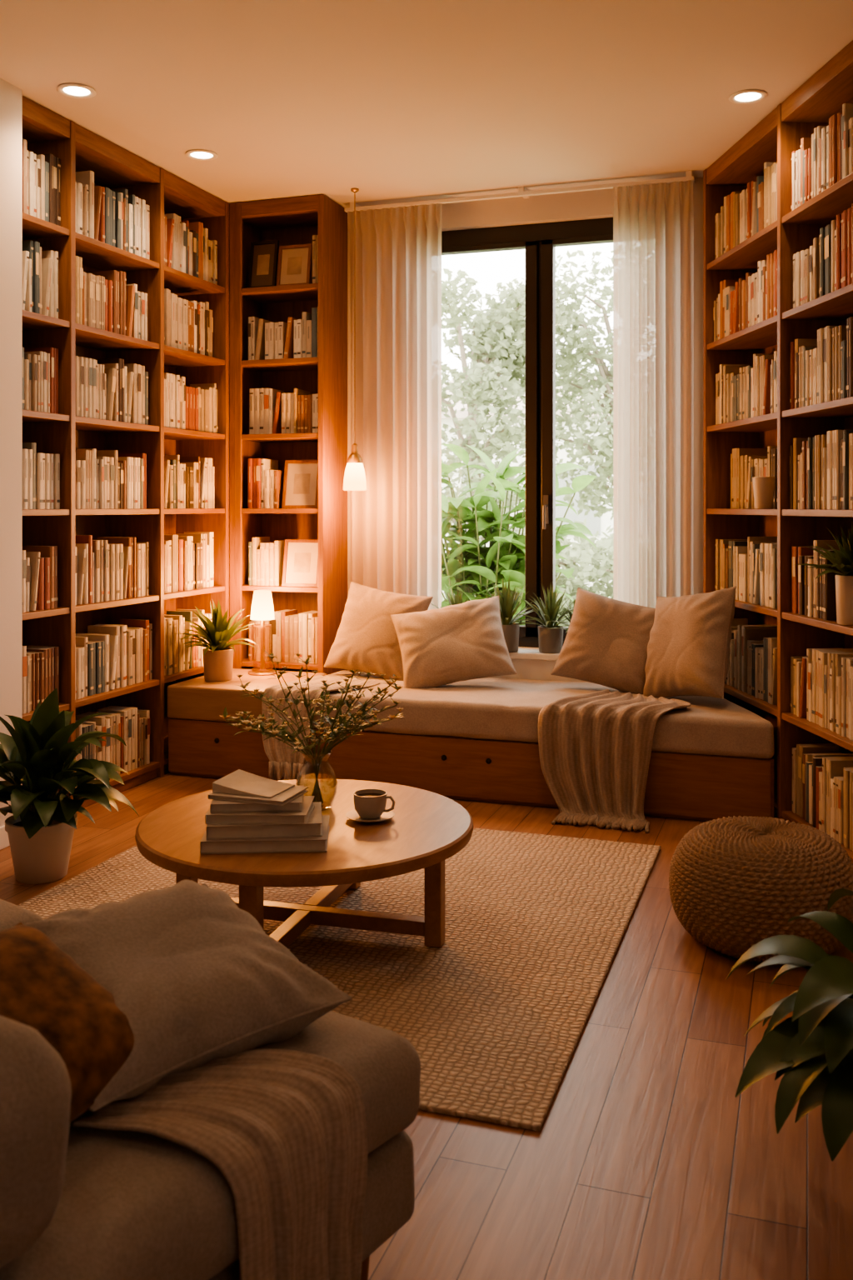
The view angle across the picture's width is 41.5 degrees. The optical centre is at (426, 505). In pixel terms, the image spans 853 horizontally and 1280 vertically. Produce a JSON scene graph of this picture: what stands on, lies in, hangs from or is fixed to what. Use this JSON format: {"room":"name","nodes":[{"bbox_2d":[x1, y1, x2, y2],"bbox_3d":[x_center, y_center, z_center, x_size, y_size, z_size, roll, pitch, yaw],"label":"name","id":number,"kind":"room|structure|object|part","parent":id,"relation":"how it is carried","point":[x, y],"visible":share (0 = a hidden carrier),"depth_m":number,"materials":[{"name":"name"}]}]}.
{"room":"living room","nodes":[
{"label":"living room","id":0,"kind":"room"},
{"bbox_2d":[0,78,22,826],"bbox_3d":[-2.483,-0.174,3.183,0.495,3.148,7.838,0,0,19],"label":"wall","id":1,"kind":"structure","parent":0,"point":[11,97],"depth_m":4.66,"materials":[{"name":"paint"}]},
{"bbox_2d":[0,825,9,849],"bbox_3d":[-2.592,1.355,2.060,0.016,0.090,5.620,0,0,19],"label":"baseboard","id":2,"kind":"structure","parent":1,"relation":"attached to","point":[4,842],"depth_m":4.59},
{"bbox_2d":[235,202,242,668],"bbox_3d":[-1.083,-0.172,6.474,0.041,3.144,0.020,0,0,19],"label":"trim","id":3,"kind":"structure","parent":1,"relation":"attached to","point":[238,218],"depth_m":6.46,"materials":[{"name":"brown wood"}]},
{"bbox_2d":[0,0,852,208],"bbox_3d":[0.683,-1.808,2.282,7.070,0.120,8.161,0,0,19],"label":"ceiling","id":4,"kind":"structure","parent":0,"point":[392,101],"depth_m":4.62,"materials":[{"name":"paint"}]},
{"bbox_2d":[56,83,96,98],"bbox_3d":[-1.471,-1.742,4.729,0.160,0.009,0.160,0,0,19],"label":"recessed light","id":5,"kind":"object","parent":4,"relation":"in","point":[71,90],"visible":1,"depth_m":4.72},
{"bbox_2d":[185,149,218,160],"bbox_3d":[-1.118,-1.742,5.592,0.160,0.009,0.160,0,0,19],"label":"recessed light","id":6,"kind":"object","parent":4,"relation":"in","point":[197,154],"visible":1,"depth_m":5.58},
{"bbox_2d":[343,187,366,490],"bbox_3d":[-0.395,-0.915,6.200,0.128,1.661,0.128,0,0,19],"label":"pendant lamp","id":7,"kind":"object","parent":4,"relation":"hanging from","point":[354,477],"visible":1,"depth_m":6.18,"materials":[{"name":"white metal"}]},
{"bbox_3d":[-0.395,-0.167,6.200,0.128,0.163,0.128,0,0,19],"label":"lamp shade","id":8,"kind":"part","parent":7,"relation":"part of","materials":[{"name":"white glass"}]},
{"bbox_3d":[-0.395,-0.991,6.200,0.088,1.511,0.088,0,0,19],"label":"cord and cap","id":9,"kind":"part","parent":7,"relation":"part of","materials":[{"name":"gold metal"}]},
{"bbox_2d":[345,170,694,212],"bbox_3d":[0.482,-1.724,6.243,1.970,0.048,0.140,0,0,19],"label":"rail","id":10,"kind":"object","parent":4,"relation":"attached to","point":[522,192],"visible":0.86,"depth_m":6.16,"materials":[{"name":"beige metal"}]},
{"bbox_2d":[347,203,441,609],"bbox_3d":[-0.181,-0.360,6.431,0.572,2.680,0.073,0,0,19],"label":"sheer curtain","id":11,"kind":"object","parent":10,"relation":"hanging from","point":[396,522],"visible":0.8,"depth_m":6.42,"materials":[{"name":"fabric"}]},
{"bbox_2d":[613,180,694,608],"bbox_3d":[1.202,-0.360,5.962,0.419,2.680,0.074,0,0,19],"label":"sheer curtain","id":12,"kind":"object","parent":10,"relation":"hanging from","point":[653,224],"visible":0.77,"depth_m":5.95,"materials":[{"name":"fabric"}]},
{"bbox_2d":[729,89,767,104],"bbox_3d":[1.371,-1.742,4.796,0.160,0.009,0.160,0,0,19],"label":"recessed light","id":13,"kind":"object","parent":4,"relation":"in","point":[749,96],"visible":1,"depth_m":4.79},
{"bbox_2d":[0,771,852,1279],"bbox_3d":[0.683,1.450,2.282,7.070,0.100,8.161,0,0,19],"label":"floor","id":14,"kind":"structure","parent":0,"point":[645,1162],"depth_m":2.44,"materials":[{"name":"brown wood"}]},
{"bbox_2d":[0,688,138,884],"bbox_3d":[-1.456,1.039,4.271,0.654,0.722,0.706,0,0,1],"label":"potted plant","id":15,"kind":"object","parent":14,"relation":"on","point":[37,755],"visible":1,"depth_m":4.17,"materials":[{"name":"green plant"}]},
{"bbox_2d":[22,95,229,807],"bbox_3d":[-1.600,-0.172,5.648,0.340,3.144,1.874,0,0,19],"label":"bookshelf","id":16,"kind":"object","parent":14,"relation":"on","point":[45,132],"visible":0.45,"depth_m":5.80,"materials":[{"name":"brown wood"}]},
{"bbox_2d":[22,139,218,792],"bbox_3d":[-1.569,-0.130,5.635,0.204,2.900,1.790,0,0,19],"label":"books","id":17,"kind":"object","parent":16,"relation":"in","point":[108,657],"visible":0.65,"depth_m":5.50,"materials":[{"name":"beige paper"}]},
{"bbox_2d":[0,899,422,1279],"bbox_3d":[-1.165,1.010,2.166,2.118,0.780,1.132,0,0,35],"label":"sofa","id":18,"kind":"object","parent":14,"relation":"on","point":[77,1202],"visible":0.45,"depth_m":1.54,"materials":[{"name":"fabric"}]},
{"bbox_2d":[0,922,134,1126],"bbox_3d":[-0.629,0.799,1.698,0.330,0.220,0.369,0,0,26],"label":"throw pillow","id":19,"kind":"object","parent":18,"relation":"on","point":[42,988],"visible":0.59,"depth_m":1.69,"materials":[{"name":"brown fabric"}]},
{"bbox_2d":[24,880,352,1112],"bbox_3d":[-0.470,0.830,1.971,0.456,0.233,0.507,0,0,45],"label":"throw pillow","id":20,"kind":"object","parent":18,"relation":"on","point":[196,978],"visible":0.84,"depth_m":1.90,"materials":[{"name":"grey fabric"}]},
{"bbox_2d":[71,1049,367,1279],"bbox_3d":[-0.301,1.144,1.743,0.350,0.488,0.323,0,0,19],"label":"throw blanket","id":21,"kind":"object","parent":18,"relation":"on","point":[286,1129],"visible":0.93,"depth_m":1.72,"materials":[{"name":"fabric"}]},
{"bbox_2d":[229,194,347,674],"bbox_3d":[-0.801,-0.172,6.556,0.591,3.144,0.355,0,0,19],"label":"bookshelf","id":22,"kind":"object","parent":14,"relation":"on","point":[290,221],"visible":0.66,"depth_m":6.50,"materials":[{"name":"brown wood"}]},
{"bbox_2d":[247,240,279,288],"bbox_3d":[-0.945,-1.393,6.513,0.175,0.289,0.061,0,0,19],"label":"picture frame","id":23,"kind":"object","parent":22,"relation":"on","point":[263,254],"visible":0.9,"depth_m":6.51,"materials":[{"name":"wood"}]},
{"bbox_2d":[248,235,318,664],"bbox_3d":[-0.787,-0.320,6.523,0.459,2.429,0.201,0,0,19],"label":"books","id":24,"kind":"object","parent":22,"relation":"in","point":[272,411],"visible":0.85,"depth_m":6.46,"materials":[{"name":"beige paper"}]},
{"bbox_2d":[276,243,312,285],"bbox_3d":[-0.757,-1.373,6.446,0.205,0.249,0.055,0,0,19],"label":"picture frame","id":25,"kind":"object","parent":22,"relation":"on","point":[294,267],"visible":0.88,"depth_m":6.45,"materials":[{"name":"brown wood"}]},
{"bbox_2d":[281,460,318,508],"bbox_3d":[-0.712,-0.123,6.423,0.225,0.279,0.059,0,0,19],"label":"picture frame","id":26,"kind":"object","parent":22,"relation":"on","point":[301,477],"visible":0.8,"depth_m":6.42,"materials":[{"name":"brown wood"}]},
{"bbox_2d":[281,539,318,587],"bbox_3d":[-0.710,0.327,6.421,0.230,0.269,0.058,0,0,19],"label":"picture frame","id":27,"kind":"object","parent":22,"relation":"on","point":[301,556],"visible":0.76,"depth_m":6.42,"materials":[{"name":"white paper"}]},
{"bbox_2d":[18,827,660,1131],"bbox_3d":[-0.358,1.393,3.877,2.035,0.013,2.195,0,0,19],"label":"area rug","id":28,"kind":"object","parent":14,"relation":"on","point":[497,1015],"visible":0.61,"depth_m":3.49,"materials":[{"name":"carpet"}]},
{"bbox_2d":[135,779,473,947],"bbox_3d":[-0.390,1.202,3.670,1.086,0.364,1.086,0,0,16],"label":"coffee table","id":29,"kind":"object","parent":28,"relation":"on","point":[427,828],"visible":0.65,"depth_m":3.51,"materials":[{"name":"brown wood"}]},
{"bbox_2d":[200,769,329,854],"bbox_3d":[-0.485,0.927,3.436,0.370,0.185,0.272,0,0,-3],"label":"books","id":30,"kind":"object","parent":29,"relation":"on","point":[248,812],"visible":1,"depth_m":3.34,"materials":[{"name":"beige paper"}]},
{"bbox_2d":[219,649,404,810],"bbox_3d":[-0.382,0.762,3.824,0.642,0.514,0.697,0,0,19],"label":"flower vase","id":31,"kind":"object","parent":29,"relation":"on","point":[347,722],"visible":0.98,"depth_m":3.79,"materials":[{"name":"clear glass"}]},
{"bbox_2d":[345,788,395,822],"bbox_3d":[-0.180,0.977,3.659,0.166,0.085,0.160,0,0,19],"label":"coffee cup","id":32,"kind":"object","parent":29,"relation":"on","point":[370,804],"visible":1,"depth_m":3.63,"materials":[{"name":"beige ceramic"}]},
{"bbox_2d":[167,668,774,821],"bbox_3d":[0.209,1.159,5.743,3.011,0.479,0.840,0,0,19],"label":"window seat","id":33,"kind":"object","parent":14,"relation":"on","point":[477,739],"depth_m":5.35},
{"bbox_2d":[180,599,258,681],"bbox_3d":[-1.128,0.716,6.031,0.433,0.430,0.515,0,0,-12],"label":"potted plant","id":34,"kind":"object","parent":33,"relation":"on","point":[217,657],"visible":1,"depth_m":5.97,"materials":[{"name":"green plant"}]},
{"bbox_2d":[248,590,276,675],"bbox_3d":[-0.911,0.701,6.246,0.160,0.460,0.160,0,0,19],"label":"table lamp","id":35,"kind":"object","parent":33,"relation":"on","point":[262,609],"visible":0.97,"depth_m":6.21,"materials":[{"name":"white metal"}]},
{"bbox_3d":[-0.911,0.550,6.246,0.132,0.158,0.132,0,0,19],"label":"lamp shade","id":36,"kind":"part","parent":35,"relation":"part of","materials":[{"name":"white fabric"}]},
{"bbox_2d":[261,675,380,780],"bbox_3d":[-0.530,1.135,5.714,0.408,0.469,0.518,0,0,30],"label":"throw blanket","id":37,"kind":"object","parent":33,"relation":"on","point":[281,758],"visible":0.67,"depth_m":5.57,"materials":[{"name":"beige fabric"}]},
{"bbox_2d":[324,581,433,679],"bbox_3d":[-0.266,0.690,6.138,0.586,0.532,0.274,0,0,26],"label":"throw pillow","id":38,"kind":"object","parent":33,"relation":"on","point":[367,640],"visible":0.8,"depth_m":6.07,"materials":[{"name":"beige fabric"}]},
{"bbox_2d":[390,595,517,688],"bbox_3d":[0.135,0.715,5.819,0.628,0.479,0.320,0,0,-5],"label":"throw pillow","id":39,"kind":"object","parent":33,"relation":"on","point":[466,641],"visible":0.95,"depth_m":5.73,"materials":[{"name":"beige fabric"}]},
{"bbox_3d":[0.080,1.243,5.373,2.995,0.274,0.018,0,0,19],"label":"panel","id":40,"kind":"part","parent":33,"relation":"part of","materials":[{"name":"brown wood"}]},
{"bbox_2d":[312,670,774,758],"bbox_3d":[0.502,1.012,5.644,2.396,0.186,0.841,0,0,19],"label":"seat cushion","id":41,"kind":"object","parent":33,"relation":"on","point":[495,712],"depth_m":5.32,"materials":[{"name":"fabric"}]},
{"bbox_2d":[545,599,575,632],"bbox_3d":[0.809,0.641,6.047,0.308,0.310,0.316,0,0,19],"label":"potted herb","id":42,"kind":"object","parent":33,"relation":"on","point":[568,609],"visible":0.1,"depth_m":6.04,"materials":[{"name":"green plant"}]},
{"bbox_2d":[550,587,655,694],"bbox_3d":[0.945,0.693,5.676,0.599,0.539,0.271,0,0,23],"label":"throw pillow","id":43,"kind":"object","parent":33,"relation":"on","point":[607,641],"visible":0.77,"depth_m":5.62,"materials":[{"name":"beige fabric"}]},
{"bbox_2d":[538,689,691,833],"bbox_3d":[0.844,1.146,5.103,0.567,0.511,0.638,0,0,44],"label":"throw blanket","id":44,"kind":"object","parent":33,"relation":"on","point":[595,748],"visible":1,"depth_m":5.06,"materials":[{"name":"fabric"}]},
{"bbox_2d":[643,585,736,698],"bbox_3d":[1.248,0.663,5.361,0.276,0.577,0.580,0,0,-35],"label":"throw pillow","id":45,"kind":"object","parent":33,"relation":"on","point":[688,647],"visible":0.94,"depth_m":5.25,"materials":[{"name":"beige fabric"}]},
{"bbox_2d":[669,815,852,962],"bbox_3d":[1.089,1.221,3.640,0.596,0.356,0.596,0,0,5],"label":"woven pouf","id":46,"kind":"object","parent":14,"relation":"on","point":[736,883],"visible":0.86,"depth_m":3.44,"materials":[{"name":"wicker"}]},
{"bbox_2d":[703,40,852,862],"bbox_3d":[1.728,-0.172,4.366,0.300,3.144,3.025,0,0,-5],"label":"bookshelf","id":47,"kind":"object","parent":14,"relation":"on","point":[774,139],"visible":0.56,"depth_m":4.89,"materials":[{"name":"brown wood"}]},
{"bbox_2d":[752,476,775,509],"bbox_3d":[1.558,-0.059,5.192,0.104,0.147,0.104,0,0,19],"label":"tumbler","id":48,"kind":"object","parent":47,"relation":"on","point":[763,487],"visible":1,"depth_m":5.15,"materials":[{"name":"beige ceramic"}]},
{"bbox_2d":[714,103,852,850],"bbox_3d":[1.752,-0.127,4.363,0.277,2.893,2.947,0,0,-5],"label":"books","id":49,"kind":"object","parent":47,"relation":"in","point":[822,466],"visible":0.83,"depth_m":4.75,"materials":[{"name":"beige paper"}]},
{"bbox_2d":[795,521,852,625],"bbox_3d":[1.632,0.258,4.386,0.410,0.402,0.358,0,0,-30],"label":"potted plant","id":50,"kind":"object","parent":47,"relation":"on","point":[842,559],"visible":1,"depth_m":4.33,"materials":[{"name":"green plant"}]},
{"bbox_2d":[725,888,852,1160],"bbox_3d":[1.011,1.107,2.180,0.844,0.585,0.772,0,0,19],"label":"potted plant","id":51,"kind":"object","parent":14,"relation":"on","point":[813,1047],"visible":1,"depth_m":2.11,"materials":[{"name":"green plant"}]},
{"bbox_2d":[347,177,703,670],"bbox_3d":[0.350,-0.174,6.493,3.740,3.148,0.250,0,0,19],"label":"wall","id":52,"kind":"structure","parent":0,"point":[593,204],"depth_m":6.19,"materials":[{"name":"paint"}]},
{"bbox_2d":[441,217,613,647],"bbox_3d":[0.641,-0.395,6.353,1.540,2.390,0.090,0,0,19],"label":"frame","id":53,"kind":"object","parent":52,"relation":"attached to","point":[540,241],"visible":0.23,"depth_m":6.32,"materials":[{"name":"brown wood"}]},
{"bbox_2d":[542,495,549,529],"bbox_3d":[0.660,0.035,6.269,0.030,0.190,0.057,0,0,19],"label":"handle","id":54,"kind":"object","parent":53,"relation":"attached to","point":[546,497],"visible":1,"depth_m":6.28,"materials":[{"name":"metal"}]},
{"bbox_2d":[490,646,589,682],"bbox_3d":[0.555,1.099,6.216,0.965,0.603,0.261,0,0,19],"label":"window sill","id":55,"kind":"structure","parent":52,"relation":"attached to","point":[528,662],"depth_m":6.08,"materials":[{"name":"beige wood"}]},
{"bbox_2d":[431,591,474,609],"bbox_3d":[0.176,0.630,6.165,0.364,0.332,0.344,0,0,37],"label":"potted herb","id":56,"kind":"object","parent":55,"relation":"on","point":[458,599],"visible":0.05,"depth_m":6.14,"materials":[{"name":"green plant"}]},
{"bbox_2d":[481,575,545,652],"bbox_3d":[0.446,0.588,6.180,0.471,0.416,0.460,0,0,19],"label":"potted herb","id":57,"kind":"object","parent":55,"relation":"on","point":[507,610],"visible":0.78,"depth_m":6.12,"materials":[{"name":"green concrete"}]},
{"bbox_2d":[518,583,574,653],"bbox_3d":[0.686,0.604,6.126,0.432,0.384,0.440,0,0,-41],"label":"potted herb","id":58,"kind":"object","parent":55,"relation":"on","point":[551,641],"visible":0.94,"depth_m":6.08,"materials":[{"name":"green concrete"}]},
{"label":"outside","id":59,"kind":"structure","parent":0,"visible":0},
{"bbox_3d":[5.867,1.700,17.334,28.000,0.100,23.400,0,0,19],"label":"lawn","id":60,"kind":"structure","parent":59,"visible":0},
{"bbox_2d":[441,268,570,596],"bbox_3d":[0.636,-0.439,12.386,2.057,4.187,2.082,0,0,-21],"label":"tree","id":61,"kind":"object","parent":60,"relation":"on","point":[494,352],"visible":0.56,"depth_m":12.10,"materials":[{"name":"green plant"}]},
{"bbox_2d":[441,443,599,625],"bbox_3d":[0.399,0.590,7.872,1.597,2.123,0.978,0,0,9],"label":"shrub","id":62,"kind":"object","parent":60,"relation":"on","point":[463,571],"visible":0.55,"depth_m":7.80,"materials":[{"name":"green plant"}]},
{"bbox_2d":[441,376,613,594],"bbox_3d":[3.151,-0.501,22.988,6.800,4.300,4.400,0,0,9],"label":"sky","id":63,"kind":"structure","parent":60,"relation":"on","point":[593,524],"depth_m":21.03,"materials":[{"name":"white"}]},
{"bbox_2d":[441,515,613,626],"bbox_3d":[1.066,0.855,10.483,1.760,1.623,2.316,0,0,31],"label":"shrub","id":64,"kind":"object","parent":60,"relation":"on","point":[562,579],"visible":0.13,"depth_m":10.13,"materials":[{"name":"green plant"}]},
{"bbox_2d":[495,250,613,520],"bbox_3d":[2.090,-0.802,12.827,2.148,4.909,3.035,0,0,-35],"label":"tree","id":65,"kind":"object","parent":60,"relation":"on","point":[568,361],"visible":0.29,"depth_m":12.81,"materials":[{"name":"green plant"}]},
{"bbox_2d":[556,525,613,597],"bbox_3d":[2.040,0.922,9.954,1.801,1.488,1.789,0,0,19],"label":"shrub","id":66,"kind":"object","parent":60,"relation":"on","point":[598,572],"visible":0.03,"depth_m":9.73,"materials":[{"name":"green plant"}]}
]}

